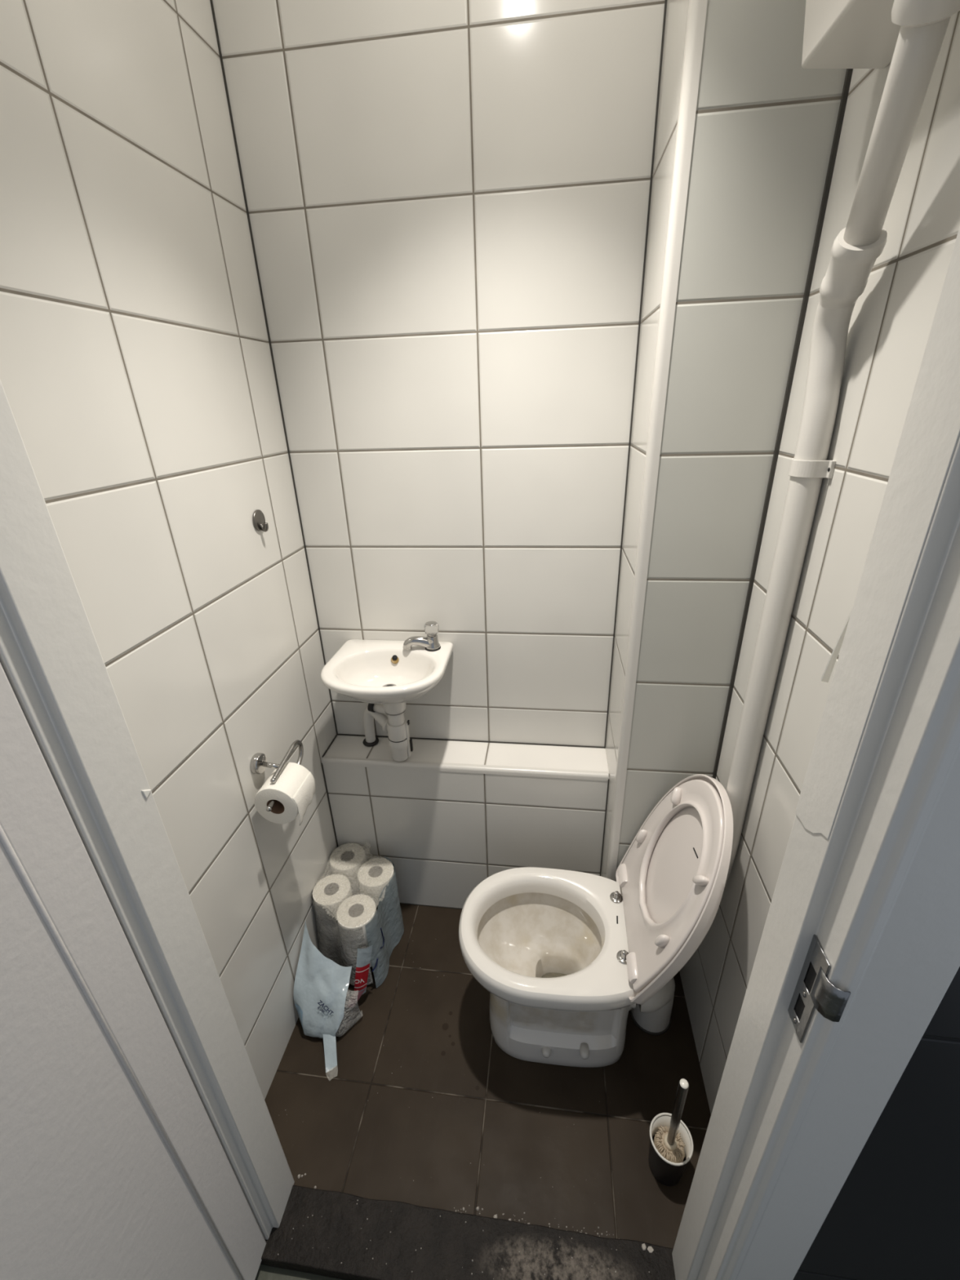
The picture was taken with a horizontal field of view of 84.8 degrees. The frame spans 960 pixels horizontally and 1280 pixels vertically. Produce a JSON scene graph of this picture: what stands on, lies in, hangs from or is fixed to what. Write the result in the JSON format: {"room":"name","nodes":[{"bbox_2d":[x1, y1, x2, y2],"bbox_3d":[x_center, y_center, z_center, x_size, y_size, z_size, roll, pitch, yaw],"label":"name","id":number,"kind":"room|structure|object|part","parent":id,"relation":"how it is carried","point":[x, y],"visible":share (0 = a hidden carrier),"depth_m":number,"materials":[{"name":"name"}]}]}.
{"room":"bathroom","nodes":[
{"label":"bathroom","id":0,"kind":"room"},
{"bbox_2d":[0,0,337,1099],"bbox_3d":[-0.605,-0.118,1.075,0.120,2.540,0.860,1,25,7],"label":"wall","id":1,"kind":"structure","parent":0,"point":[137,377],"depth_m":0.95,"materials":[{"name":"tile"}]},
{"bbox_2d":[252,509,268,532],"bbox_3d":[-0.508,-0.279,1.230,0.025,0.051,0.049,1,25,7],"label":"robe hook","id":2,"kind":"object","parent":1,"relation":"attached to","point":[260,524],"visible":1,"depth_m":1.23,"materials":[{"name":"silver metal"}]},
{"bbox_2d":[249,739,303,811],"bbox_3d":[-0.495,0.308,1.256,0.072,0.088,0.192,1,25,7],"label":"paper holder","id":3,"kind":"object","parent":1,"relation":"attached to","point":[259,763],"visible":0.86,"depth_m":1.24,"materials":[{"name":"silver metal"}]},
{"bbox_3d":[-0.495,0.296,1.240,0.052,0.016,0.012,3,25,11],"label":"stem","id":4,"kind":"part","parent":3,"relation":"part of","materials":[{"name":"silver metal"}]},
{"bbox_2d":[253,762,315,825],"bbox_3d":[-0.464,0.365,1.254,0.106,0.108,0.098,1,25,7],"label":"toilet roll","id":5,"kind":"object","parent":3,"relation":"hanging from","point":[293,790],"visible":0.98,"depth_m":1.22,"materials":[{"name":"white paper"}]},
{"bbox_3d":[-0.465,0.312,1.257,0.011,0.076,0.185,1,25,7],"label":"wire arm","id":6,"kind":"part","parent":3,"relation":"part of","materials":[{"name":"silver metal"}]},
{"bbox_2d":[322,733,337,757],"bbox_3d":[-0.477,0.335,1.674,0.004,0.004,0.123,1,25,7],"label":"trim","id":7,"kind":"structure","parent":1,"relation":"attached to","point":[336,735],"depth_m":1.67,"materials":[{"name":"grey plastic"}]},
{"bbox_2d":[254,1264,343,1279],"bbox_3d":[-0.277,1.660,0.355,3.200,0.060,1.650,1,25,7],"label":"floor","id":8,"kind":"structure","parent":0,"point":[264,1272],"depth_m":1.08,"materials":[{"name":"grey"}]},
{"bbox_2d":[212,0,665,746],"bbox_3d":[0.002,-0.308,1.446,1.220,2.540,0.120,1,25,7],"label":"wall","id":9,"kind":"structure","parent":0,"point":[447,201],"depth_m":1.19,"materials":[{"name":"tile"}]},
{"bbox_2d":[209,0,337,733],"bbox_3d":[-0.499,-0.569,1.328,0.004,1.936,0.004,1,25,7],"label":"trim","id":10,"kind":"structure","parent":9,"relation":"attached to","point":[211,1],"depth_m":1.23,"materials":[{"name":"grey plastic"}]},
{"bbox_2d":[320,639,453,704],"bbox_3d":[-0.255,0.107,1.441,0.330,0.099,0.296,1,25,7],"label":"basin","id":11,"kind":"object","parent":9,"relation":"attached to","point":[383,672],"visible":1,"depth_m":1.48,"materials":[{"name":"white ceramic"}]},
{"bbox_2d":[362,702,413,761],"bbox_3d":[-0.293,0.231,1.589,0.200,0.254,0.069,19,32,38],"label":"trap","id":12,"kind":"object","parent":11,"relation":"attached to","point":[401,745],"visible":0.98,"depth_m":1.56,"materials":[{"name":"white plastic"}]},
{"bbox_2d":[363,707,388,742],"bbox_3d":[-0.303,0.279,1.618,0.137,0.141,0.100,1,25,7],"label":"pipe","id":13,"kind":"object","parent":12,"relation":"attached to","point":[379,714],"depth_m":1.63,"materials":[{"name":"white plastic"}]},
{"bbox_2d":[388,738,408,761],"bbox_3d":[-0.242,0.321,1.581,0.060,0.075,0.060,1,25,7],"label":"drain pipe","id":14,"kind":"object","parent":12,"relation":"on","point":[398,747],"depth_m":1.56,"materials":[{"name":"white plastic"}]},
{"bbox_2d":[402,621,440,651],"bbox_3d":[-0.166,-0.012,1.485,0.106,0.080,0.049,1,25,7],"label":"tap","id":15,"kind":"object","parent":11,"relation":"on","point":[431,643],"visible":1,"depth_m":1.48,"materials":[{"name":"silver metal"}]},
{"bbox_3d":[-0.176,0.009,1.488,0.087,0.040,0.033,-5,25,-6],"label":"spout","id":16,"kind":"part","parent":15,"relation":"part of","materials":[{"name":"silver metal"}]},
{"bbox_3d":[-0.136,-0.032,1.474,0.040,0.028,0.040,1,25,7],"label":"knob","id":17,"kind":"part","parent":15,"relation":"part of","materials":[{"name":"white plastic"}]},
{"bbox_2d":[425,645,440,651],"bbox_3d":[-0.134,0.021,1.498,0.045,0.004,0.045,1,25,7],"label":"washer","id":18,"kind":"object","parent":15,"relation":"in","point":[430,648],"depth_m":1.48,"materials":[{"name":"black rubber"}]},
{"bbox_2d":[604,0,666,748],"bbox_3d":[0.355,-0.548,1.218,0.004,1.936,0.004,1,25,7],"label":"trim","id":19,"kind":"structure","parent":9,"relation":"attached to","point":[665,1],"depth_m":1.15,"materials":[{"name":"grey plastic"}]},
{"bbox_2d":[323,764,608,908],"bbox_3d":[-0.041,0.629,1.742,0.865,0.594,0.132,1,25,7],"label":"wall","id":20,"kind":"structure","parent":0,"point":[443,833],"depth_m":1.65,"materials":[{"name":"tile"}]},
{"bbox_2d":[321,763,338,847],"bbox_3d":[-0.477,0.647,1.737,0.003,0.592,0.003,1,25,7],"label":"trim","id":21,"kind":"structure","parent":20,"relation":"attached to","point":[322,763],"depth_m":1.68,"materials":[{"name":"grey plastic"}]},
{"bbox_2d":[400,902,462,909],"bbox_3d":[-0.040,0.925,1.804,0.865,0.003,0.002,1,25,7],"label":"trim","id":22,"kind":"structure","parent":20,"relation":"attached to","point":[400,903],"depth_m":1.82,"materials":[{"name":"grey plastic"}]},
{"bbox_2d":[321,755,608,781],"bbox_3d":[-0.058,0.381,1.566,0.862,0.019,0.017,1,25,7],"label":"trim","id":23,"kind":"structure","parent":20,"relation":"attached to","point":[326,760],"depth_m":1.56,"materials":[{"name":"white plastic"}]},
{"bbox_2d":[324,735,608,773],"bbox_3d":[-0.050,0.352,1.622,0.865,0.010,0.123,1,25,7],"label":"trim ledge","id":24,"kind":"object","parent":20,"relation":"on","point":[566,757],"visible":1,"depth_m":1.61,"materials":[{"name":"tile"}]},
{"bbox_2d":[337,733,604,748],"bbox_3d":[-0.042,0.321,1.673,0.865,0.004,0.004,1,25,7],"label":"trim","id":25,"kind":"structure","parent":20,"relation":"attached to","point":[337,734],"depth_m":1.66,"materials":[{"name":"grey plastic"}]},
{"bbox_2d":[600,778,608,875],"bbox_3d":[0.378,0.668,1.627,0.003,0.592,0.003,1,25,7],"label":"trim","id":26,"kind":"structure","parent":20,"relation":"attached to","point":[608,779],"depth_m":1.58,"materials":[{"name":"grey plastic"}]},
{"bbox_2d":[264,903,711,1248],"bbox_3d":[0.047,1.066,1.588,1.340,0.080,0.992,1,25,7],"label":"floor","id":27,"kind":"structure","parent":0,"point":[452,1099],"depth_m":1.29,"materials":[{"name":"tile"}]},
{"bbox_2d":[293,856,404,1072],"bbox_3d":[-0.392,0.899,1.540,0.233,0.291,0.529,1,25,7],"label":"packaging","id":28,"kind":"object","parent":27,"relation":"on","point":[325,1006],"visible":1,"depth_m":1.48,"materials":[{"name":"white"}]},
{"bbox_2d":[329,843,366,889],"bbox_3d":[-0.424,0.734,1.704,0.111,0.090,0.111,1,25,7],"label":"toilet roll","id":29,"kind":"object","parent":28,"relation":"in","point":[346,860],"visible":0.81,"depth_m":1.67,"materials":[{"name":"white paper"}]},
{"bbox_3d":[-0.336,0.958,1.495,0.055,0.087,0.014,-15,28,-26],"label":"red panel","id":30,"kind":"part","parent":28,"relation":"part of","materials":[{"name":"red plastic"}]},
{"bbox_3d":[-0.355,1.029,1.508,0.066,0.046,0.015,-11,26,-20],"label":"faded red panel","id":31,"kind":"part","parent":28,"relation":"part of","materials":[{"name":"red"}]},
{"bbox_2d":[357,857,394,907],"bbox_3d":[-0.322,0.758,1.645,0.111,0.090,0.111,1,25,7],"label":"toilet roll","id":32,"kind":"object","parent":28,"relation":"in","point":[375,873],"visible":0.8,"depth_m":1.61,"materials":[{"name":"white paper"}]},
{"bbox_3d":[-0.350,0.898,1.560,0.109,0.090,0.109,1,25,7],"label":"toilet roll","id":33,"kind":"object","parent":28,"relation":"in","visible":0},
{"bbox_2d":[336,893,376,946],"bbox_3d":[-0.353,0.815,1.522,0.111,0.090,0.111,1,25,7],"label":"toilet roll","id":34,"kind":"object","parent":33,"relation":"on","point":[356,911],"visible":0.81,"depth_m":1.50,"materials":[{"name":"white paper"}]},
{"bbox_3d":[-0.440,0.869,1.629,0.109,0.090,0.109,1,25,7],"label":"toilet roll","id":35,"kind":"object","parent":28,"relation":"in","visible":0},
{"bbox_2d":[312,874,352,924],"bbox_3d":[-0.443,0.786,1.591,0.111,0.090,0.111,1,25,7],"label":"toilet roll","id":36,"kind":"object","parent":35,"relation":"on","point":[332,890],"visible":0.77,"depth_m":1.57,"materials":[{"name":"white paper"}]},
{"bbox_2d":[277,940,653,1279],"bbox_3d":[-0.040,1.116,1.379,0.883,0.008,0.757,1,25,7],"label":"crumbs","id":37,"kind":"object","parent":27,"relation":"on","point":[650,1249],"visible":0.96,"depth_m":1.10,"materials":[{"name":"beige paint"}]},
{"bbox_2d":[458,773,733,1067],"bbox_3d":[0.233,0.685,1.289,0.578,0.849,0.376,1,25,7],"label":"toilet","id":38,"kind":"object","parent":27,"relation":"on","point":[563,957],"visible":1,"depth_m":1.29,"materials":[{"name":"ceramic"}]},
{"bbox_2d":[628,1003,636,1011],"bbox_3d":[0.369,0.907,1.374,0.092,0.101,0.090,1,25,7],"label":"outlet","id":39,"kind":"object","parent":38,"relation":"attached to","point":[633,1006],"depth_m":1.33,"materials":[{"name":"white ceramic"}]},
{"bbox_3d":[0.424,0.512,1.183,0.157,0.431,0.358,1,25,7],"label":"seat","id":40,"kind":"part","parent":38,"relation":"part of","materials":[{"name":"white plastic"}]},
{"bbox_3d":[0.426,0.519,1.186,0.176,0.473,0.376,1,25,7],"label":"lid","id":41,"kind":"part","parent":38,"relation":"part of","materials":[{"name":"white plastic"}]},
{"bbox_2d":[630,977,675,1035],"bbox_3d":[0.468,0.956,1.413,0.122,0.239,0.159,1,25,7],"label":"pipe","id":42,"kind":"object","parent":27,"relation":"on","point":[653,1017],"visible":0.42,"depth_m":1.41,"materials":[{"name":"white plastic"}]},
{"bbox_2d":[648,1112,693,1186],"bbox_3d":[0.417,1.135,1.165,0.090,0.122,0.090,1,25,7],"label":"toilet brush holder","id":43,"kind":"object","parent":27,"relation":"on","point":[668,1173],"visible":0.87,"depth_m":1.15,"materials":[{"name":"black"}]},
{"bbox_2d":[653,1078,688,1163],"bbox_3d":[0.413,1.016,1.110,0.066,0.365,0.066,10,27,25],"label":"toilet brush","id":44,"kind":"object","parent":43,"relation":"in","point":[668,1143],"visible":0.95,"depth_m":1.13,"materials":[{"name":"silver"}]},
{"bbox_3d":[0.406,0.980,1.084,0.018,0.273,0.039,12,28,29],"label":"handle","id":45,"kind":"part","parent":44,"relation":"part of","materials":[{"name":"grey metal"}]},
{"bbox_2d":[600,0,688,877],"bbox_3d":[0.365,-0.221,1.227,0.030,2.540,0.256,1,25,7],"label":"wall","id":46,"kind":"structure","parent":0,"point":[677,11],"depth_m":1.06,"materials":[{"name":"tile"}]},
{"bbox_2d":[605,0,707,880],"bbox_3d":[0.343,-0.167,1.112,0.023,2.540,0.022,1,25,7],"label":"trim","id":47,"kind":"structure","parent":46,"relation":"attached to","point":[697,9],"depth_m":0.95,"materials":[{"name":"white plastic"}]},
{"bbox_2d":[615,0,846,881],"bbox_3d":[0.456,-0.167,1.103,0.225,2.540,0.030,1,25,7],"label":"wall column","id":48,"kind":"structure","parent":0,"point":[765,122],"depth_m":0.93,"materials":[{"name":"tile"}]},
{"bbox_2d":[679,10,959,1113],"bbox_3d":[0.603,-0.086,0.913,0.120,2.540,0.875,1,25,7],"label":"wall","id":49,"kind":"structure","parent":0,"point":[891,322],"depth_m":0.78,"materials":[{"name":"tile"}]},
{"bbox_2d":[711,68,853,778],"bbox_3d":[0.562,-0.157,1.073,0.006,2.540,0.006,1,25,7],"label":"trim","id":50,"kind":"structure","parent":49,"relation":"attached to","point":[849,71],"depth_m":0.93,"materials":[{"name":"grey plastic"}]},
{"bbox_2d":[787,457,835,478],"bbox_3d":[0.511,-0.270,0.821,0.048,0.025,0.070,1,25,7],"label":"clip","id":51,"kind":"object","parent":49,"relation":"attached to","point":[798,468],"visible":0.91,"depth_m":0.80,"materials":[{"name":"white plastic"}]},
{"bbox_2d":[820,611,851,682],"bbox_3d":[0.353,0.007,0.517,0.009,0.090,0.022,1,25,7],"label":"trim","id":52,"kind":"structure","parent":49,"relation":"attached to","point":[826,675],"depth_m":0.52,"materials":[{"name":"white"}]},
{"bbox_2d":[724,0,959,885],"bbox_3d":[0.465,0.090,0.894,0.141,1.672,0.238,1,25,7],"label":"pipe","id":53,"kind":"object","parent":49,"relation":"attached to","point":[855,251],"visible":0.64,"depth_m":0.73,"materials":[{"name":"white plastic"}]},
{"bbox_2d":[801,0,901,68],"bbox_3d":[0.420,-0.810,0.416,0.152,0.349,0.480,1,25,7],"label":"cistern","id":54,"kind":"object","parent":49,"relation":"attached to","point":[838,33],"visible":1,"depth_m":0.64,"materials":[{"name":"white plastic"}]},
{"bbox_2d":[795,226,959,839],"bbox_3d":[0.340,-0.062,0.436,0.001,0.592,0.065,1,25,7],"label":"trim","id":55,"kind":"structure","parent":49,"relation":"attached to","point":[931,432],"depth_m":0.43,"materials":[{"name":"white"}]},
{"bbox_2d":[793,966,959,1279],"bbox_3d":[0.920,0.145,0.420,0.916,2.570,0.094,1,25,7],"label":"wall","id":56,"kind":"structure","parent":0,"point":[895,1215],"depth_m":0.68,"materials":[{"name":"paint"}]},
{"bbox_2d":[260,1185,675,1279],"bbox_3d":[-0.031,1.267,1.082,0.865,0.034,0.116,1,25,7],"label":"sill","id":57,"kind":"structure","parent":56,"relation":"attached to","point":[447,1243],"depth_m":1.08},
{"bbox_2d":[671,435,959,1279],"bbox_3d":[0.428,0.304,0.565,0.160,2.190,0.115,1,25,7],"label":"trim","id":58,"kind":"structure","parent":56,"relation":"attached to","point":[790,1121],"depth_m":0.55,"materials":[{"name":"white paint"}]},
{"bbox_2d":[787,933,850,1043],"bbox_3d":[0.363,0.391,0.573,0.014,0.135,0.055,-5,25,-8],"label":"strike plate","id":59,"kind":"object","parent":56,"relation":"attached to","point":[813,989],"visible":1,"depth_m":0.57,"materials":[{"name":"silver metal"}]},
{"bbox_3d":[0.363,0.387,0.582,0.002,0.135,0.037,1,25,7],"label":"plate","id":60,"kind":"part","parent":59,"relation":"part of","materials":[{"name":"silver metal"}]},
{"bbox_3d":[-1.194,0.079,0.721,1.212,2.570,0.085,1,25,7],"label":"wall","id":61,"kind":"structure","parent":0,"visible":0},
{"bbox_2d":[0,662,266,1279],"bbox_3d":[-0.547,0.492,0.338,0.041,2.044,0.760,2,25,8],"label":"door","id":62,"kind":"structure","parent":61,"relation":"in","point":[114,1165],"depth_m":0.64,"materials":[{"name":"white paint"}]},
{"bbox_3d":[-0.551,0.506,0.308,0.034,2.044,0.694,2,25,8],"label":"panel","id":63,"kind":"part","parent":62,"relation":"part of","materials":[{"name":"white paint"}]},
{"bbox_2d":[141,789,151,798],"bbox_3d":[-0.452,0.206,0.713,0.003,0.015,0.013,1,25,7],"label":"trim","id":64,"kind":"structure","parent":61,"relation":"attached to","point":[145,793],"depth_m":0.71,"materials":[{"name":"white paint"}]},
{"bbox_2d":[0,379,294,1239],"bbox_3d":[-0.522,0.257,0.704,0.133,2.160,0.095,1,25,7],"label":"trim","id":65,"kind":"structure","parent":61,"relation":"attached to","point":[52,662],"depth_m":0.67,"materials":[{"name":"white paint"}]}
]}

